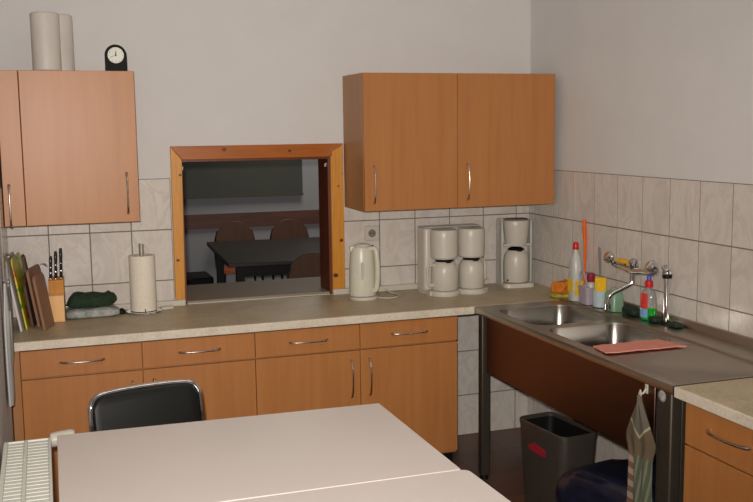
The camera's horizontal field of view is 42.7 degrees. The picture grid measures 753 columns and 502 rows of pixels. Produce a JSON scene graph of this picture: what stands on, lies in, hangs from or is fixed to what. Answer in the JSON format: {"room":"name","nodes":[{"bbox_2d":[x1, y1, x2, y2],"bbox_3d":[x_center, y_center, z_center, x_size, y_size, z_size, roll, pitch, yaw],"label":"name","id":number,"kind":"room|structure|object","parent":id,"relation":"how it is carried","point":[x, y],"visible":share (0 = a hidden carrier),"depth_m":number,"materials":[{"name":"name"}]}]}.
{"room":"kitchen","nodes":[
{"label":"kitchen","id":0,"kind":"room"},
{"bbox_2d":[0,156,14,470],"bbox_3d":[-0.852,0.112,1.786,0.125,2.780,5.700,-3,8,-19],"label":"wall","id":1,"kind":"structure","parent":0,"point":[7,434],"depth_m":3.71,"materials":[{"name":"paint"}]},
{"bbox_3d":[-1.481,0.020,3.848,0.027,0.019,0.006,-3,8,-19],"label":"towel hook","id":2,"kind":"object","parent":1,"relation":"attached to","visible":0},
{"bbox_2d":[4,257,14,361],"bbox_3d":[-1.481,0.235,3.875,0.018,0.420,0.150,-3,8,-19],"label":"tea towel","id":3,"kind":"object","parent":2,"relation":"hanging from","point":[5,258],"visible":0.54,"depth_m":3.83,"materials":[{"name":"white fabric"}]},
{"bbox_3d":[-1.408,0.115,3.650,0.027,0.019,0.006,-3,8,-19],"label":"towel hook","id":4,"kind":"object","parent":1,"relation":"attached to","visible":0},
{"bbox_2d":[3,283,14,406],"bbox_3d":[-1.407,0.350,3.680,0.018,0.460,0.160,-3,8,-19],"label":"tea towel","id":5,"kind":"object","parent":4,"relation":"hanging from","point":[8,343],"visible":1,"depth_m":3.63,"materials":[{"name":"white fabric"}]},
{"bbox_2d":[183,159,319,282],"bbox_3d":[-1.816,-0.789,8.910,5.900,2.780,0.100,-3,8,-19],"label":"wall","id":6,"kind":"structure","parent":0,"point":[199,257],"depth_m":9.11,"materials":[{"name":"white paint"}]},
{"bbox_2d":[182,160,302,198],"bbox_3d":[-2.080,-0.940,8.714,2.890,0.965,0.060,-3,8,-19],"label":"chalkboard","id":7,"kind":"object","parent":6,"relation":"attached to","point":[221,179],"visible":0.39,"depth_m":9.03,"materials":[{"name":"green"}]},
{"bbox_2d":[184,210,318,229],"bbox_3d":[-1.788,-0.264,8.916,5.900,0.135,0.030,-3,8,-19],"label":"trim","id":8,"kind":"structure","parent":6,"relation":"attached to","point":[252,219],"depth_m":9.11,"materials":[{"name":"brown wood"}]},
{"bbox_2d":[0,0,530,435],"bbox_3d":[-0.450,-0.306,5.003,5.900,2.780,0.175,-3,8,-19],"label":"wall","id":9,"kind":"structure","parent":0,"point":[207,72],"depth_m":4.80,"materials":[{"name":"paint"}]},
{"bbox_2d":[0,70,26,227],"bbox_3d":[-1.622,-0.453,4.282,0.089,0.677,0.369,-3,8,-19],"label":"upper cabinet","id":10,"kind":"object","parent":9,"relation":"attached to","point":[11,153],"visible":0.98,"depth_m":4.14,"materials":[{"name":"brown wood"}]},
{"bbox_2d":[18,70,139,225],"bbox_3d":[-1.351,-0.471,4.375,0.484,0.672,0.369,-3,8,-19],"label":"upper cabinet","id":11,"kind":"object","parent":9,"relation":"attached to","point":[78,128],"visible":1,"depth_m":4.23,"materials":[{"name":"brown wood"}]},
{"bbox_2d":[30,11,61,69],"bbox_3d":[-1.464,-0.923,4.260,0.123,0.259,0.122,-3,8,-19],"label":"paper towel roll","id":12,"kind":"object","parent":11,"relation":"on","point":[45,34],"visible":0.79,"depth_m":4.21,"materials":[{"name":"paper"}]},
{"bbox_2d":[58,14,74,70],"bbox_3d":[-1.444,-0.944,4.395,0.117,0.265,0.116,-3,8,-19],"label":"paper towel roll","id":13,"kind":"object","parent":11,"relation":"on","point":[65,21],"visible":0.43,"depth_m":4.36,"materials":[{"name":"paper"}]},
{"bbox_2d":[104,44,126,70],"bbox_3d":[-1.167,-0.863,4.305,0.095,0.118,0.044,-2,7,-13],"label":"mantel clock","id":14,"kind":"object","parent":11,"relation":"on","point":[115,55],"visible":0.94,"depth_m":4.29,"materials":[{"name":"black plastic"}]},
{"bbox_2d":[66,299,185,309],"bbox_3d":[-1.318,0.276,4.662,0.778,0.030,0.027,-3,8,-19],"label":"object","id":15,"kind":"object","parent":9,"relation":"attached to","point":[126,306],"visible":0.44,"depth_m":4.74,"materials":[{"name":"white plastic"}]},
{"bbox_2d":[170,143,344,303],"bbox_3d":[-0.616,-0.153,4.957,0.881,0.786,0.208,-3,8,-19],"label":"window","id":16,"kind":"structure","parent":9,"relation":"in","point":[329,156],"depth_m":4.90,"materials":[{"name":"brown wood"}]},
{"bbox_2d":[364,225,378,240],"bbox_3d":[-0.025,-0.094,5.075,0.078,0.078,0.014,-3,8,-19],"label":"wall socket","id":17,"kind":"object","parent":9,"relation":"attached to","point":[371,233],"visible":1,"depth_m":5.07,"materials":[{"name":"white plastic"}]},
{"bbox_2d":[342,73,456,211],"bbox_3d":[0.123,-0.555,4.880,0.493,0.672,0.369,-3,8,-19],"label":"upper cabinet","id":18,"kind":"object","parent":9,"relation":"attached to","point":[400,129],"visible":1,"depth_m":4.74,"materials":[{"name":"brown wood"}]},
{"bbox_2d":[457,73,554,207],"bbox_3d":[0.616,-0.583,5.049,0.550,0.672,0.369,-3,8,-19],"label":"upper cabinet","id":19,"kind":"object","parent":9,"relation":"attached to","point":[506,122],"visible":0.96,"depth_m":4.90,"materials":[{"name":"brown wood"}]},
{"bbox_2d":[452,428,524,501],"bbox_3d":[0.532,1.446,2.371,2.975,0.050,5.820,-3,8,-19],"label":"floor","id":20,"kind":"structure","parent":0,"point":[506,464],"depth_m":4.99,"materials":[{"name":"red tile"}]},
{"bbox_2d":[13,351,24,440],"bbox_3d":[-1.599,0.787,4.331,0.038,0.812,0.579,-3,8,-19],"label":"filler panel","id":21,"kind":"object","parent":20,"relation":"on","point":[18,416],"visible":0.19,"depth_m":4.04,"materials":[{"name":"brown wood"}]},
{"bbox_2d":[0,429,74,501],"bbox_3d":[-0.799,1.091,2.229,0.220,0.723,2.220,-3,8,-17],"label":"radiator","id":22,"kind":"object","parent":20,"relation":"on","point":[26,475],"visible":0.98,"depth_m":2.88,"materials":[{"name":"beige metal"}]},
{"bbox_2d":[0,438,52,501],"bbox_3d":[-0.793,0.751,2.152,0.146,0.016,2.140,-3,8,-19],"label":"grille","id":23,"kind":"object","parent":22,"relation":"attached to","point":[26,475],"depth_m":2.87,"materials":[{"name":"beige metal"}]},
{"bbox_2d":[20,341,142,501],"bbox_3d":[-1.339,0.774,4.403,0.498,0.813,0.612,-3,8,-19],"label":"base cabinet","id":24,"kind":"object","parent":20,"relation":"on","point":[59,385],"visible":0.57,"depth_m":4.10,"materials":[{"name":"brown wood"}]},
{"bbox_2d":[12,282,559,351],"bbox_3d":[-0.335,0.289,4.709,2.725,0.045,0.614,-3,8,-19],"label":"countertop","id":25,"kind":"structure","parent":24,"relation":"on","point":[210,319],"depth_m":4.51,"materials":[{"name":"beige laminate"}]},
{"bbox_2d":[7,252,24,331],"bbox_3d":[-1.614,0.177,4.319,0.060,0.322,0.300,-3,8,-14],"label":"cutting board","id":26,"kind":"object","parent":25,"relation":"on","point":[13,288],"visible":0.43,"depth_m":4.21,"materials":[{"name":"white plastic"}]},
{"bbox_2d":[10,252,30,329],"bbox_3d":[-1.601,0.174,4.355,0.056,0.316,0.280,-2,7,-13],"label":"cutting board","id":27,"kind":"object","parent":25,"relation":"on","point":[16,261],"visible":0.86,"depth_m":4.28,"materials":[{"name":"yellow plastic"}]},
{"bbox_2d":[21,254,36,327],"bbox_3d":[-1.577,0.171,4.379,0.056,0.317,0.240,-2,7,-11],"label":"cutting board","id":28,"kind":"object","parent":25,"relation":"on","point":[31,312],"visible":0.6,"depth_m":4.29,"materials":[{"name":"brown wood"}]},
{"bbox_2d":[26,264,41,326],"bbox_3d":[-1.540,0.198,4.385,0.052,0.260,0.220,-2,7,-6],"label":"cutting board","id":29,"kind":"object","parent":25,"relation":"on","point":[35,269],"visible":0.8,"depth_m":4.29,"materials":[{"name":"brown wood"}]},
{"bbox_2d":[32,272,54,330],"bbox_3d":[-1.481,0.220,4.275,0.050,0.243,0.150,-1,7,-4],"label":"cutting board","id":30,"kind":"object","parent":25,"relation":"on","point":[39,284],"visible":1,"depth_m":4.25,"materials":[{"name":"brown wood"}]},
{"bbox_2d":[40,263,48,294],"bbox_3d":[-1.567,0.183,4.544,0.050,0.250,0.006,-4,7,-23],"label":"cutting board","id":31,"kind":"object","parent":25,"relation":"on","point":[44,268],"visible":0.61,"depth_m":4.54,"materials":[{"name":"white plastic"}]},
{"bbox_2d":[48,276,65,321],"bbox_3d":[-1.475,0.221,4.443,0.067,0.200,0.105,-3,8,-15],"label":"knife block","id":32,"kind":"object","parent":25,"relation":"on","point":[56,286],"visible":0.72,"depth_m":4.41,"materials":[{"name":"brown wood"}]},
{"bbox_2d":[49,256,51,278],"bbox_3d":[-1.498,0.134,4.434,0.018,0.222,0.024,-3,8,-19],"label":"kitchen knife","id":33,"kind":"object","parent":32,"relation":"in","point":[50,257],"visible":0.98,"depth_m":4.42,"materials":[{"name":"black plastic"}]},
{"bbox_2d":[54,251,56,277],"bbox_3d":[-1.476,0.123,4.436,0.018,0.244,0.024,-3,8,-19],"label":"kitchen knife","id":34,"kind":"object","parent":32,"relation":"in","point":[55,252],"visible":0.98,"depth_m":4.42,"materials":[{"name":"black plastic"}]},
{"bbox_2d":[59,248,62,277],"bbox_3d":[-1.455,0.115,4.446,0.017,0.257,0.024,-3,8,-19],"label":"kitchen knife","id":35,"kind":"object","parent":32,"relation":"in","point":[60,249],"visible":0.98,"depth_m":4.43,"materials":[{"name":"black plastic"}]},
{"bbox_2d":[66,305,118,318],"bbox_3d":[-1.344,0.283,4.542,0.242,0.047,0.149,-4,8,-22],"label":"folded towel","id":36,"kind":"object","parent":25,"relation":"on","point":[110,310],"visible":0.84,"depth_m":4.49,"materials":[{"name":"white fabric"}]},
{"bbox_2d":[67,291,117,308],"bbox_3d":[-1.341,0.227,4.541,0.230,0.063,0.132,-3,8,-21],"label":"cloth","id":37,"kind":"object","parent":36,"relation":"on","point":[94,299],"visible":1,"depth_m":4.50,"materials":[{"name":"green fabric"}]},
{"bbox_2d":[119,308,125,313],"bbox_3d":[-1.216,0.286,4.592,0.040,0.026,0.040,-3,8,-19],"label":"stopper","id":38,"kind":"object","parent":25,"relation":"on","point":[121,310],"visible":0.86,"depth_m":4.58,"materials":[{"name":"black plastic"}]},
{"bbox_2d":[126,243,161,314],"bbox_3d":[-1.119,0.128,4.600,0.168,0.335,0.171,-3,8,-19],"label":"paper towel holder","id":39,"kind":"object","parent":25,"relation":"on","point":[158,310],"visible":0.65,"depth_m":4.58,"materials":[{"name":"silver metal"}]},
{"bbox_2d":[128,253,156,311],"bbox_3d":[-1.119,0.151,4.604,0.124,0.264,0.124,-3,8,-19],"label":"paper towel roll","id":40,"kind":"object","parent":39,"relation":"on","point":[142,275],"visible":0.99,"depth_m":4.55,"materials":[{"name":"paper"}]},
{"bbox_2d":[160,305,173,309],"bbox_3d":[-1.021,0.276,4.696,0.065,0.014,0.036,-5,8,-30],"label":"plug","id":41,"kind":"object","parent":25,"relation":"on","point":[168,306],"visible":0.98,"depth_m":4.68,"materials":[{"name":"white plastic"}]},
{"bbox_2d":[349,243,379,300],"bbox_3d":[-0.068,0.101,4.894,0.149,0.287,0.152,-3,8,-19],"label":"kettle","id":42,"kind":"object","parent":25,"relation":"on","point":[364,263],"visible":1,"depth_m":4.84,"materials":[{"name":"white plastic"}]},
{"bbox_2d":[378,288,398,298],"bbox_3d":[0.072,0.221,4.997,0.109,0.019,0.219,1,8,15],"label":"power cord","id":43,"kind":"object","parent":25,"relation":"on","point":[385,288],"visible":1,"depth_m":4.91,"materials":[{"name":"white plastic"}]},
{"bbox_2d":[332,278,488,294],"bbox_3d":[0.196,0.191,5.180,0.898,0.030,0.027,-3,8,-19],"label":"cable trunking","id":44,"kind":"object","parent":25,"relation":"on","point":[410,286],"visible":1,"depth_m":5.13,"materials":[{"name":"white plastic"}]},
{"bbox_2d":[417,223,486,296],"bbox_3d":[0.409,0.045,5.044,0.370,0.348,0.246,-3,8,-19],"label":"coffee maker","id":45,"kind":"object","parent":25,"relation":"on","point":[450,263],"visible":1,"depth_m":4.98,"materials":[{"name":"white plastic"}]},
{"bbox_2d":[430,228,457,259],"bbox_3d":[0.348,-0.038,4.973,0.144,0.152,0.144,-3,8,-19],"label":"basket","id":46,"kind":"object","parent":45,"relation":"on","point":[443,241],"depth_m":4.91,"materials":[{"name":"white plastic"}]},
{"bbox_2d":[458,226,484,257],"bbox_3d":[0.494,-0.048,5.034,0.144,0.152,0.144,-3,8,-19],"label":"basket","id":47,"kind":"object","parent":45,"relation":"on","point":[471,239],"depth_m":4.98,"materials":[{"name":"white plastic"}]},
{"bbox_2d":[496,217,533,287],"bbox_3d":[0.754,0.005,5.239,0.176,0.368,0.180,-2,7,-13],"label":"coffee maker","id":48,"kind":"object","parent":25,"relation":"on","point":[513,235],"visible":1,"depth_m":5.19,"materials":[{"name":"white plastic"}]},
{"bbox_2d":[503,220,528,245],"bbox_3d":[0.755,-0.100,5.216,0.144,0.139,0.137,-2,7,-13],"label":"basket","id":49,"kind":"object","parent":48,"relation":"on","point":[515,232],"depth_m":5.16,"materials":[{"name":"white plastic"}]},
{"bbox_2d":[549,293,567,297],"bbox_3d":[0.939,0.222,4.883,0.113,0.025,0.094,-2,7,-8],"label":"cleaning cloth","id":50,"kind":"object","parent":25,"relation":"on","point":[554,295],"visible":0.61,"depth_m":4.84,"materials":[{"name":"yellow fabric"}]},
{"bbox_2d":[550,279,567,293],"bbox_3d":[0.941,0.179,4.879,0.101,0.070,0.092,-6,9,-36],"label":"cleaning cloth","id":51,"kind":"object","parent":50,"relation":"on","point":[556,286],"visible":0.82,"depth_m":4.85,"materials":[{"name":"orange fabric"}]},
{"bbox_2d":[88,379,204,431],"bbox_3d":[-0.702,0.906,3.277,0.430,0.825,0.505,-5,9,-31],"label":"padded chair","id":52,"kind":"object","parent":20,"relation":"on","point":[180,400],"visible":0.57,"depth_m":3.40,"materials":[{"name":"black leather"}]},
{"bbox_2d":[141,332,256,420],"bbox_3d":[-0.868,0.747,4.564,0.498,0.813,0.612,-3,8,-19],"label":"base cabinet","id":53,"kind":"object","parent":20,"relation":"on","point":[222,366],"visible":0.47,"depth_m":4.30,"materials":[{"name":"brown wood"}]},
{"bbox_2d":[57,403,459,501],"bbox_3d":[-0.394,0.980,2.992,1.099,0.740,0.757,-3,8,-19],"label":"table","id":54,"kind":"object","parent":20,"relation":"on","point":[248,457],"visible":0.85,"depth_m":2.89,"materials":[{"name":"laminate"}]},
{"bbox_2d":[254,324,360,414],"bbox_3d":[-0.398,0.721,4.725,0.498,0.813,0.612,-3,8,-19],"label":"base cabinet","id":55,"kind":"object","parent":20,"relation":"on","point":[313,368],"visible":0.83,"depth_m":4.44,"materials":[{"name":"brown wood"}]},
{"bbox_2d":[230,470,510,501],"bbox_3d":[-0.130,1.063,2.312,1.112,0.740,0.712,-3,8,-19],"label":"table","id":56,"kind":"object","parent":20,"relation":"on","point":[458,485],"visible":1,"depth_m":2.60,"materials":[{"name":"laminate"}]},
{"bbox_2d":[359,316,456,461],"bbox_3d":[0.073,0.694,4.886,0.498,0.813,0.612,-3,8,-19],"label":"base cabinet","id":57,"kind":"object","parent":20,"relation":"on","point":[408,368],"visible":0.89,"depth_m":4.62,"materials":[{"name":"brown wood"}]},
{"bbox_2d":[520,412,596,501],"bbox_3d":[0.793,0.965,4.232,0.194,0.423,0.349,-4,8,-25],"label":"waste bin","id":58,"kind":"object","parent":20,"relation":"on","point":[550,441],"visible":0.88,"depth_m":4.19,"materials":[{"name":"grey plastic"}]},
{"bbox_2d":[553,443,655,501],"bbox_3d":[1.012,1.028,3.818,0.449,0.399,0.564,-4,8,-26],"label":"plastic bag","id":59,"kind":"object","parent":20,"relation":"on","point":[603,477],"visible":0.52,"depth_m":3.79,"materials":[{"name":"blue plastic"}]},
{"bbox_2d":[475,297,752,501],"bbox_3d":[1.024,0.744,4.083,0.607,0.894,1.554,-3,8,-19],"label":"sink","id":60,"kind":"object","parent":20,"relation":"on","point":[544,350],"visible":0.79,"depth_m":3.85,"materials":[{"name":"silver metal"}]},
{"bbox_2d":[568,242,582,300],"bbox_3d":[0.975,0.100,4.716,0.057,0.288,0.074,-3,8,-19],"label":"detergent bottle","id":61,"kind":"object","parent":60,"relation":"on","point":[575,263],"visible":0.96,"depth_m":4.69,"materials":[{"name":"white plastic"}]},
{"bbox_2d":[582,219,586,284],"bbox_3d":[1.034,0.037,4.791,0.031,0.387,0.094,1,8,15],"label":"dish brush","id":62,"kind":"object","parent":60,"relation":"on","point":[584,231],"visible":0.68,"depth_m":4.79,"materials":[{"name":"orange plastic"}]},
{"bbox_2d":[578,270,594,304],"bbox_3d":[1.026,0.172,4.636,0.084,0.162,0.092,-3,8,-19],"label":"sink caddy","id":63,"kind":"object","parent":60,"relation":"on","point":[585,294],"visible":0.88,"depth_m":4.61,"materials":[{"name":"plastic"}]},
{"bbox_2d":[578,284,594,304],"bbox_3d":[1.026,0.211,4.641,0.084,0.085,0.092,-3,8,-19],"label":"tub","id":64,"kind":"object","parent":63,"relation":"in","point":[585,294],"depth_m":4.61,"materials":[{"name":"plastic"}]},
{"bbox_2d":[587,272,594,287],"bbox_3d":[1.032,0.177,4.634,0.040,0.145,0.040,-3,8,-19],"label":"bottle","id":65,"kind":"object","parent":63,"relation":"in","point":[590,276],"visible":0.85,"depth_m":4.61,"materials":[{"name":"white plastic"}]},
{"bbox_2d":[592,289,608,307],"bbox_3d":[1.059,0.224,4.553,0.082,0.080,0.082,-3,8,-19],"label":"cup","id":66,"kind":"object","parent":60,"relation":"on","point":[598,297],"visible":0.77,"depth_m":4.52,"materials":[{"name":"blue plastic"}]},
{"bbox_2d":[598,247,599,276],"bbox_3d":[1.066,0.118,4.583,0.008,0.271,0.062,-1,7,-5],"label":"stick","id":67,"kind":"object","parent":66,"relation":"in","point":[598,247],"visible":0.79,"depth_m":4.59,"materials":[{"name":"grey metal"}]},
{"bbox_2d":[595,277,606,290],"bbox_3d":[1.058,0.173,4.547,0.054,0.098,0.022,0,7,9],"label":"sponge","id":68,"kind":"object","parent":66,"relation":"in","point":[600,282],"visible":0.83,"depth_m":4.53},
{"bbox_2d":[604,287,623,311],"bbox_3d":[1.100,0.222,4.458,0.062,0.108,0.086,-3,8,-19],"label":"bottle","id":69,"kind":"object","parent":60,"relation":"on","point":[617,300],"visible":0.69,"depth_m":4.42,"materials":[{"name":"green plastic"}]},
{"bbox_2d":[621,305,639,315],"bbox_3d":[1.158,0.268,4.357,0.053,0.041,0.104,-3,8,-19],"label":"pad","id":70,"kind":"object","parent":60,"relation":"on","point":[629,310],"visible":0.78,"depth_m":4.33,"materials":[{"name":"green fabric"}]},
{"bbox_2d":[593,339,686,352],"bbox_3d":[1.018,0.372,3.758,0.353,0.008,0.141,-3,8,-19],"label":"cloth","id":71,"kind":"object","parent":60,"relation":"on","point":[656,343],"visible":1,"depth_m":3.75,"materials":[{"name":"pink fabric"}]},
{"bbox_2d":[639,384,647,394],"bbox_3d":[0.934,0.485,3.369,0.031,0.036,0.018,-3,8,-19],"label":"hook","id":72,"kind":"object","parent":60,"relation":"attached to","point":[646,385],"visible":1,"depth_m":3.37,"materials":[{"name":"white plastic"}]},
{"bbox_2d":[626,391,655,501],"bbox_3d":[0.927,0.731,3.385,0.031,0.484,0.172,-3,8,-19],"label":"tea towel","id":73,"kind":"object","parent":72,"relation":"hanging from","point":[640,440],"visible":1,"depth_m":3.37,"materials":[{"name":"grey fabric"}]},
{"bbox_2d":[640,275,656,319],"bbox_3d":[1.197,0.202,4.233,0.053,0.202,0.076,-8,10,-44],"label":"dish soap bottle","id":74,"kind":"object","parent":60,"relation":"on","point":[648,299],"visible":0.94,"depth_m":4.21,"materials":[{"name":"clear plastic"}]},
{"bbox_2d":[642,287,656,307],"bbox_3d":[1.197,0.203,4.233,0.052,0.090,0.076,-8,10,-44],"label":"label","id":75,"kind":"object","parent":74,"relation":"on","point":[649,299],"depth_m":4.21,"materials":[{"name":"paper"}]},
{"bbox_2d":[648,316,661,322],"bbox_3d":[1.214,0.297,4.196,0.049,0.024,0.053,-3,8,-19],"label":"pad","id":76,"kind":"object","parent":60,"relation":"on","point":[654,319],"visible":1,"depth_m":4.18,"materials":[{"name":"green fabric"}]},
{"bbox_2d":[658,390,665,401],"bbox_3d":[0.966,0.493,3.269,0.010,0.042,0.042,-3,8,-19],"label":"cup","id":77,"kind":"object","parent":60,"relation":"attached to","point":[661,394],"visible":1,"depth_m":3.26,"materials":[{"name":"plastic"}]},
{"bbox_2d":[661,264,671,323],"bbox_3d":[1.250,0.187,4.167,0.042,0.246,0.107,0,7,5],"label":"standpipe","id":78,"kind":"object","parent":60,"relation":"on","point":[667,272],"visible":0.97,"depth_m":4.12,"materials":[{"name":"silver metal"}]},
{"bbox_2d":[667,321,683,327],"bbox_3d":[1.267,0.311,4.082,0.047,0.022,0.071,-3,8,-19],"label":"pad","id":79,"kind":"object","parent":60,"relation":"on","point":[675,324],"visible":1,"depth_m":4.06,"materials":[{"name":"green fabric"}]},
{"bbox_2d":[683,402,752,501],"bbox_3d":[1.373,0.909,3.081,0.610,0.813,0.525,-3,8,-19],"label":"base cabinet","id":80,"kind":"object","parent":20,"relation":"on","point":[718,461],"visible":0.91,"depth_m":3.06,"materials":[{"name":"brown wood"}]},
{"bbox_2d":[674,377,752,429],"bbox_3d":[1.410,0.500,2.919,0.609,0.038,0.812,-3,8,-19],"label":"countertop","id":81,"kind":"structure","parent":80,"relation":"on","point":[732,400],"depth_m":3.08,"materials":[{"name":"beige laminate"}]},
{"bbox_2d":[528,0,752,460],"bbox_3d":[1.841,-0.041,2.709,0.125,2.780,5.700,-3,8,-19],"label":"wall","id":82,"kind":"structure","parent":0,"point":[653,136],"depth_m":4.24,"materials":[{"name":"paint"}]},
{"bbox_2d":[603,251,658,309],"bbox_3d":[1.131,0.142,4.334,0.181,0.244,0.389,-3,8,-19],"label":"tap","id":83,"kind":"object","parent":82,"relation":"attached to","point":[651,268],"visible":1,"depth_m":4.33,"materials":[{"name":"silver metal"}]},
{"bbox_2d":[616,258,628,264],"bbox_3d":[1.134,0.047,4.398,0.028,0.018,0.104,-3,8,-19],"label":"sponge","id":84,"kind":"object","parent":83,"relation":"on","point":[620,260],"visible":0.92,"depth_m":4.39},
{"bbox_3d":[-1.138,0.848,7.201,6.100,0.050,4.130,-3,8,-19],"label":"floor","id":85,"kind":"structure","parent":0,"visible":0},
{"bbox_2d":[186,271,213,284],"bbox_3d":[-2.048,0.449,8.556,1.150,0.420,0.420,-3,8,-19],"label":"bench","id":86,"kind":"object","parent":85,"relation":"on","point":[193,278],"visible":0.21,"depth_m":8.52,"materials":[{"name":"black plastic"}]},
{"bbox_2d":[214,221,263,282],"bbox_3d":[-1.257,0.175,8.842,0.402,0.871,0.424,-3,8,-19],"label":"dining chair","id":87,"kind":"object","parent":85,"relation":"on","point":[233,230],"visible":0.47,"depth_m":8.96,"materials":[{"name":"brown wood"}]},
{"bbox_2d":[186,277,330,304],"bbox_3d":[-0.639,0.630,5.247,2.400,0.866,0.510,-3,8,-19],"label":"ledge","id":88,"kind":"object","parent":85,"relation":"on","point":[308,285],"visible":0.1,"depth_m":5.14,"materials":[{"name":"grey stone"}]},
{"bbox_2d":[207,237,319,282],"bbox_3d":[-0.364,0.328,8.068,1.920,0.740,1.450,-3,8,-16],"label":"dining table","id":89,"kind":"object","parent":85,"relation":"on","point":[266,257],"visible":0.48,"depth_m":7.69,"materials":[{"name":"black wood"}]},
{"bbox_2d":[270,219,308,279],"bbox_3d":[-0.761,0.147,9.012,0.402,0.871,0.424,-3,8,-19],"label":"dining chair","id":90,"kind":"object","parent":85,"relation":"on","point":[287,228],"visible":0.31,"depth_m":9.13,"materials":[{"name":"brown wood"}]},
{"bbox_2d":[286,252,319,278],"bbox_3d":[-0.500,0.418,6.874,0.402,0.871,0.424,-3,8,-19],"label":"dining chair","id":91,"kind":"object","parent":85,"relation":"on","point":[305,265],"visible":0.18,"depth_m":6.63,"materials":[{"name":"brown wood"}]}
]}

